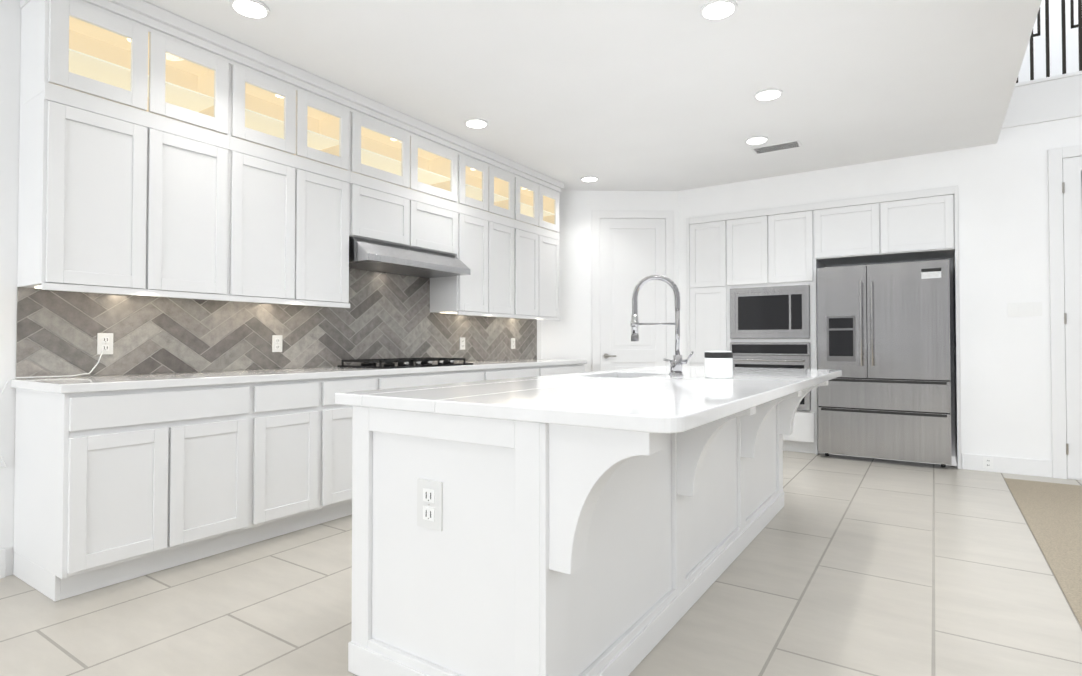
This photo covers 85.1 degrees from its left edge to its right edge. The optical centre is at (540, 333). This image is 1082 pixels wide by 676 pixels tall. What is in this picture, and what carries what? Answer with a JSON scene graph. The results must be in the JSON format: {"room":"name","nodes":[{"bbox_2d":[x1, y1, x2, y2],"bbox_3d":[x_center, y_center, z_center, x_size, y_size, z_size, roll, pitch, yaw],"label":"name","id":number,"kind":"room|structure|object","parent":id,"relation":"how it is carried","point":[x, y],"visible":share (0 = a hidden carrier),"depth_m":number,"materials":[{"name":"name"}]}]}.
{"room":"kitchen","nodes":[
{"label":"kitchen","id":0,"kind":"room"},
{"bbox_2d":[0,451,1081,675],"bbox_3d":[0.969,1.199,1.513,7.620,0.100,9.620,-1,-1,34],"label":"floor","id":1,"kind":"structure","parent":0,"point":[842,565],"depth_m":2.54,"materials":[{"name":"beige tile"}]},
{"bbox_2d":[13,382,268,601],"bbox_3d":[-2.047,0.720,3.070,0.638,0.908,0.910,-1,-1,34],"label":"base cabinet","id":2,"kind":"object","parent":1,"relation":"on","point":[113,487],"depth_m":2.78,"materials":[{"name":"white wood"}]},
{"bbox_2d":[10,359,586,393],"bbox_3d":[-1.040,0.270,4.582,0.646,0.040,4.570,-1,-1,34],"label":"countertop","id":3,"kind":"structure","parent":2,"relation":"on","point":[65,385],"depth_m":3.22,"materials":[{"name":"stone"}]},
{"bbox_2d":[337,357,472,368],"bbox_3d":[-1.027,0.223,4.579,0.525,0.052,0.920,-1,-1,34],"label":"cooktop","id":4,"kind":"object","parent":3,"relation":"in","point":[406,362],"visible":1,"depth_m":4.37,"materials":[{"name":"black metal"}]},
{"bbox_2d":[269,378,336,538],"bbox_3d":[-1.696,0.728,3.596,0.638,0.908,0.515,-1,-1,34],"label":"base cabinet","id":5,"kind":"object","parent":1,"relation":"on","point":[302,413],"depth_m":3.48,"materials":[{"name":"white wood"}]},
{"bbox_2d":[337,375,388,518],"bbox_3d":[-1.453,0.734,3.961,0.638,0.908,0.521,-1,-1,34],"label":"base cabinet","id":6,"kind":"object","parent":1,"relation":"on","point":[362,383],"depth_m":3.74,"materials":[{"name":"white wood"}]},
{"bbox_2d":[389,369,492,388],"bbox_3d":[-1.042,0.745,4.578,0.638,0.908,1.284,-1,-1,34],"label":"base cabinet","id":7,"kind":"object","parent":1,"relation":"on","point":[431,378],"depth_m":4.42,"materials":[{"name":"white wood"}]},
{"bbox_2d":[493,366,540,379],"bbox_3d":[-0.525,0.757,5.354,0.638,0.908,0.900,-1,-1,34],"label":"base cabinet","id":8,"kind":"object","parent":1,"relation":"on","point":[518,372],"depth_m":5.26,"materials":[{"name":"white wood"}]},
{"bbox_2d":[541,364,584,375],"bbox_3d":[-0.031,0.769,6.094,0.638,0.908,0.880,-1,-1,34],"label":"base cabinet","id":9,"kind":"object","parent":1,"relation":"on","point":[569,368],"depth_m":5.89,"materials":[{"name":"white wood"}]},
{"bbox_2d":[348,381,827,675],"bbox_3d":[0.628,0.718,2.969,1.097,0.908,3.002,-1,-1,34],"label":"kitchen island","id":10,"kind":"object","parent":1,"relation":"on","point":[558,550],"visible":0.73,"depth_m":1.88,"materials":[{"name":"white wood"}]},
{"bbox_2d":[417,478,442,531],"bbox_3d":[-0.350,0.535,1.845,0.105,0.150,0.009,-1,-1,34],"label":"outlet","id":11,"kind":"object","parent":10,"relation":"attached to","point":[429,504],"visible":1,"depth_m":1.84,"materials":[{"name":"white plastic"}]},
{"bbox_2d":[335,366,841,432],"bbox_3d":[0.641,0.243,2.992,1.250,0.040,3.050,-1,-1,34],"label":"island countertop","id":12,"kind":"structure","parent":10,"relation":"on","point":[658,399],"depth_m":1.97,"materials":[{"name":"stone"}]},
{"bbox_2d":[631,275,693,375],"bbox_3d":[0.659,-0.049,3.214,0.340,0.550,0.060,0,-1,17],"label":"faucet","id":13,"kind":"object","parent":12,"relation":"on","point":[678,361],"visible":1,"depth_m":3.19,"materials":[{"name":"silver metal"}]},
{"bbox_2d":[663,358,672,373],"bbox_3d":[0.738,0.184,3.355,0.074,0.088,0.044,-1,-1,34],"label":"soap dispenser","id":14,"kind":"object","parent":12,"relation":"on","point":[671,366],"visible":0.46,"depth_m":3.34,"materials":[{"name":"silver metal"}]},
{"bbox_2d":[704,351,732,377],"bbox_3d":[0.906,0.156,3.003,0.139,0.134,0.139,-1,-1,34],"label":"speaker","id":15,"kind":"object","parent":12,"relation":"on","point":[718,364],"visible":1,"depth_m":2.95},
{"bbox_2d":[686,213,745,366],"bbox_3d":[2.031,-0.038,6.811,0.488,2.546,0.642,-1,-1,34],"label":"tall cabinet","id":16,"kind":"object","parent":1,"relation":"on","point":[707,237],"depth_m":6.56,"materials":[{"name":"white wood"}]},
{"bbox_2d":[730,285,809,338],"bbox_3d":[2.519,-0.218,6.385,0.796,0.541,0.475,-1,-1,34],"label":"built-in microwave","id":17,"kind":"object","parent":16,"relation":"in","point":[775,312],"visible":0.96,"depth_m":6.18,"materials":[{"name":"silver metal"}]},
{"bbox_2d":[730,342,810,410],"bbox_3d":[2.528,0.440,6.388,0.796,0.688,0.641,-1,-1,34],"label":"wall oven","id":18,"kind":"object","parent":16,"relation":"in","point":[794,355],"visible":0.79,"depth_m":6.13,"materials":[{"name":"silver metal"}]},
{"bbox_2d":[783,405,818,454],"bbox_3d":[2.567,1.010,6.437,0.880,0.439,0.640,-1,-1,34],"label":"base cabinet","id":19,"kind":"object","parent":1,"relation":"on","point":[804,437],"depth_m":6.00,"materials":[{"name":"white wood"}]},
{"bbox_2d":[817,260,951,466],"bbox_3d":[3.368,0.284,5.803,1.080,1.869,0.807,-1,-1,34],"label":"refrigerator","id":20,"kind":"object","parent":1,"relation":"on","point":[883,337],"visible":0.96,"depth_m":5.50,"materials":[{"name":"silver metal"}]},
{"bbox_2d":[1004,478,1081,626],"bbox_3d":[2.660,1.174,0.146,3.290,0.106,9.220,-1,-1,34],"label":"floor carpet","id":21,"kind":"object","parent":1,"relation":"on","point":[1052,513],"depth_m":3.64,"materials":[{"name":"beige carpet"}]},
{"bbox_2d":[0,0,1081,576],"bbox_3d":[1.385,-1.939,2.249,7.688,6.200,11.220,-1,-1,34],"label":"wall","id":22,"kind":"structure","parent":0,"point":[1004,262],"depth_m":5.20,"materials":[{"name":"paint"}]},
{"bbox_2d":[0,548,5,578],"bbox_3d":[-3.669,1.074,1.195,0.015,0.140,3.940,-1,-1,34],"label":"baseboard","id":23,"kind":"structure","parent":22,"relation":"attached to","point":[2,551],"depth_m":2.82,"materials":[{"name":"white wood"}]},
{"bbox_2d":[17,80,248,299],"bbox_3d":[-2.163,-0.678,3.182,0.348,0.910,0.931,-1,-1,34],"label":"upper cabinet","id":24,"kind":"object","parent":22,"relation":"attached to","point":[163,153],"depth_m":2.97,"materials":[{"name":"white wood"}]},
{"bbox_2d":[16,268,536,378],"bbox_3d":[-1.306,-0.123,4.765,0.010,0.749,4.530,-1,-1,34],"label":"tile backsplash","id":25,"kind":"structure","parent":22,"relation":"attached to","point":[386,315],"depth_m":3.83,"materials":[{"name":"tile"}]},
{"bbox_2d":[97,333,112,353],"bbox_3d":[-2.349,0.054,3.178,0.009,0.115,0.072,-1,-1,34],"label":"outlet","id":26,"kind":"object","parent":25,"relation":"attached to","point":[105,342],"depth_m":3.17,"materials":[{"name":"white plastic"}]},
{"bbox_2d":[0,350,103,467],"bbox_3d":[-2.491,0.364,2.922,0.033,0.567,0.556,-1,-1,34],"label":"cable","id":27,"kind":"object","parent":26,"relation":"attached to","point":[42,377],"visible":0.94,"depth_m":2.91,"materials":[{"name":"white plastic"}]},
{"bbox_2d":[272,335,281,351],"bbox_3d":[-1.794,0.068,4.011,0.009,0.115,0.072,-1,-1,34],"label":"outlet","id":28,"kind":"object","parent":25,"relation":"attached to","point":[276,339],"depth_m":4.01,"materials":[{"name":"white plastic"}]},
{"bbox_2d":[460,337,464,349],"bbox_3d":[-0.743,0.094,5.587,0.009,0.115,0.072,-1,-1,34],"label":"outlet","id":29,"kind":"object","parent":25,"relation":"attached to","point":[462,339],"depth_m":5.58,"materials":[{"name":"white plastic"}]},
{"bbox_2d":[511,338,514,348],"bbox_3d":[-0.296,0.105,6.258,0.009,0.115,0.072,-1,-1,34],"label":"outlet","id":30,"kind":"object","parent":25,"relation":"attached to","point":[512,339],"depth_m":6.25,"materials":[{"name":"white plastic"}]},
{"bbox_2d":[221,140,352,307],"bbox_3d":[-1.732,-0.668,3.829,0.348,0.910,0.927,-1,-1,34],"label":"upper cabinet","id":31,"kind":"object","parent":22,"relation":"attached to","point":[299,211],"depth_m":3.77,"materials":[{"name":"white wood"}]},
{"bbox_2d":[353,172,460,255],"bbox_3d":[-1.163,-0.894,4.686,0.348,0.430,1.124,-1,-1,34],"label":"upper cabinet","id":32,"kind":"object","parent":22,"relation":"attached to","point":[384,212],"depth_m":4.54,"materials":[{"name":"white wood"}]},
{"bbox_2d":[349,237,470,277],"bbox_3d":[-1.099,-0.586,4.641,0.498,0.177,1.080,-1,-1,34],"label":"range hood","id":33,"kind":"object","parent":32,"relation":"attached to","point":[371,255],"visible":0.77,"depth_m":4.46,"materials":[{"name":"silver metal"}]},
{"bbox_2d":[429,204,520,315],"bbox_3d":[-0.602,-0.640,5.522,0.348,0.910,0.896,-1,-1,34],"label":"upper cabinet","id":34,"kind":"object","parent":22,"relation":"attached to","point":[490,242],"depth_m":5.35,"materials":[{"name":"white wood"}]},
{"bbox_2d":[497,220,559,319],"bbox_3d":[-0.187,-0.630,6.145,0.348,0.910,0.906,-1,-1,34],"label":"upper cabinet","id":35,"kind":"object","parent":22,"relation":"attached to","point":[539,246],"depth_m":6.08,"materials":[{"name":"white wood"}]},
{"bbox_2d":[35,286,456,313],"bbox_3d":[-1.208,-0.194,4.671,0.080,0.006,4.400,-1,-1,34],"label":"under-cabinet light strip","id":36,"kind":"object","parent":35,"relation":"attached to","point":[38,287],"visible":0.1,"depth_m":5.19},
{"bbox_2d":[592,210,673,371],"bbox_3d":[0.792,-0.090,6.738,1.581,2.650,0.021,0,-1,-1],"label":"door","id":37,"kind":"structure","parent":22,"relation":"attached to","point":[628,255],"depth_m":6.75,"materials":[{"name":"white wood"}]},
{"bbox_2d":[604,353,615,358],"bbox_3d":[0.780,0.254,6.697,0.145,0.060,0.076,-1,-1,34],"label":"door handle","id":38,"kind":"object","parent":37,"relation":"attached to","point":[606,355],"visible":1,"depth_m":6.68,"materials":[{"name":"silver metal"}]},
{"bbox_2d":[730,208,781,288],"bbox_3d":[2.385,-0.916,6.590,0.573,0.797,0.640,-1,-1,34],"label":"upper cabinet","id":39,"kind":"object","parent":22,"relation":"attached to","point":[753,259],"depth_m":6.29,"materials":[{"name":"white wood"}]},
{"bbox_2d":[774,202,831,288],"bbox_3d":[2.751,-0.920,6.346,0.579,0.797,0.640,-1,-1,34],"label":"upper cabinet","id":40,"kind":"object","parent":22,"relation":"attached to","point":[794,245],"depth_m":6.04,"materials":[{"name":"white wood"}]},
{"bbox_2d":[822,194,893,264],"bbox_3d":[3.205,-1.038,6.046,0.653,0.572,0.640,-1,-1,34],"label":"upper cabinet","id":41,"kind":"object","parent":22,"relation":"attached to","point":[854,230],"depth_m":5.77,"materials":[{"name":"white wood"}]},
{"bbox_2d":[890,185,957,260],"bbox_3d":[3.635,-1.042,5.759,0.653,0.572,0.640,-1,-1,34],"label":"upper cabinet","id":42,"kind":"object","parent":22,"relation":"attached to","point":[923,223],"depth_m":5.46,"materials":[{"name":"white wood"}]},
{"bbox_2d":[983,457,992,468],"bbox_3d":[3.921,1.131,5.168,0.064,0.095,0.024,-1,-1,34],"label":"outlet","id":43,"kind":"object","parent":22,"relation":"attached to","point":[987,461],"depth_m":5.16,"materials":[{"name":"white plastic"}]},
{"bbox_2d":[962,453,1052,477],"bbox_3d":[4.026,1.138,5.103,0.615,0.140,0.015,-1,-1,34],"label":"baseboard","id":44,"kind":"structure","parent":22,"relation":"attached to","point":[1029,467],"depth_m":5.08,"materials":[{"name":"white wood"}]},
{"bbox_2d":[1008,302,1041,316],"bbox_3d":[4.141,-0.207,5.044,0.220,0.120,0.024,-1,-1,34],"label":"switch plate","id":45,"kind":"object","parent":22,"relation":"attached to","point":[1024,309],"depth_m":5.05,"materials":[{"name":"white plastic"}]},
{"bbox_2d":[1002,71,1081,128],"bbox_3d":[5.364,-1.991,4.254,3.290,0.370,0.029,-1,-1,34],"label":"trim","id":46,"kind":"structure","parent":22,"relation":"attached to","point":[1051,98],"depth_m":4.98,"materials":[{"name":"white wood"}]},
{"bbox_2d":[1016,0,1081,82],"bbox_3d":[5.400,-2.741,4.321,3.290,1.129,0.060,-1,-1,34],"label":"balcony railing","id":47,"kind":"object","parent":22,"relation":"attached to","point":[1079,25],"visible":0.4,"depth_m":4.97,"materials":[{"name":"metal"}]},
{"bbox_2d":[1048,145,1081,478],"bbox_3d":[5.506,-0.188,4.132,2.950,2.760,0.025,-1,-1,34],"label":"door frame","id":48,"kind":"structure","parent":22,"relation":"attached to","point":[1065,217],"depth_m":4.89,"materials":[{"name":"white wood"}]},
{"bbox_2d":[143,0,1041,190],"bbox_3d":[-0.399,-1.840,2.476,4.330,0.250,9.620,-1,-1,34],"label":"ceiling","id":49,"kind":"structure","parent":0,"point":[634,95],"depth_m":3.82,"materials":[{"name":"paint"}]},
{"bbox_2d":[230,0,269,18],"bbox_3d":[-1.518,-1.698,3.076,0.189,0.013,0.189,0,-1,28],"label":"recessed light","id":50,"kind":"object","parent":49,"relation":"in","point":[253,9],"depth_m":3.07,"materials":[{"name":"white plastic"}]},
{"bbox_2d":[464,118,487,128],"bbox_3d":[-0.514,-1.672,4.690,0.189,0.013,0.189,0,-1,28],"label":"recessed light","id":51,"kind":"object","parent":49,"relation":"in","point":[476,123],"depth_m":4.67,"materials":[{"name":"white plastic"}]},
{"bbox_2d":[581,176,598,181],"bbox_3d":[0.518,-1.646,6.273,0.189,0.013,0.189,0,-1,28],"label":"recessed light","id":52,"kind":"object","parent":49,"relation":"in","point":[587,178],"depth_m":6.26,"materials":[{"name":"white plastic"}]},
{"bbox_2d":[700,0,737,20],"bbox_3d":[0.931,-1.698,3.089,0.189,0.013,0.189,0,-1,28],"label":"recessed light","id":53,"kind":"object","parent":49,"relation":"in","point":[713,10],"depth_m":3.07,"materials":[{"name":"white plastic"}]},
{"bbox_2d":[745,136,768,144],"bbox_3d":[1.860,-1.666,5.078,0.189,0.013,0.189,0,-1,28],"label":"recessed light","id":54,"kind":"object","parent":49,"relation":"in","point":[755,140],"depth_m":5.06,"materials":[{"name":"white plastic"}]},
{"bbox_2d":[754,88,782,100],"bbox_3d":[1.599,-1.681,4.146,0.189,0.013,0.189,0,-1,25],"label":"recessed light","id":55,"kind":"object","parent":49,"relation":"in","point":[768,94],"depth_m":4.12,"materials":[{"name":"white plastic"}]},
{"bbox_2d":[751,140,801,153],"bbox_3d":[2.104,-1.665,5.263,0.400,0.009,0.180,-1,-1,34],"label":"ceiling vent","id":56,"kind":"object","parent":49,"relation":"in","point":[777,147],"visible":1,"depth_m":5.25,"materials":[{"name":"white metal"}]}
]}

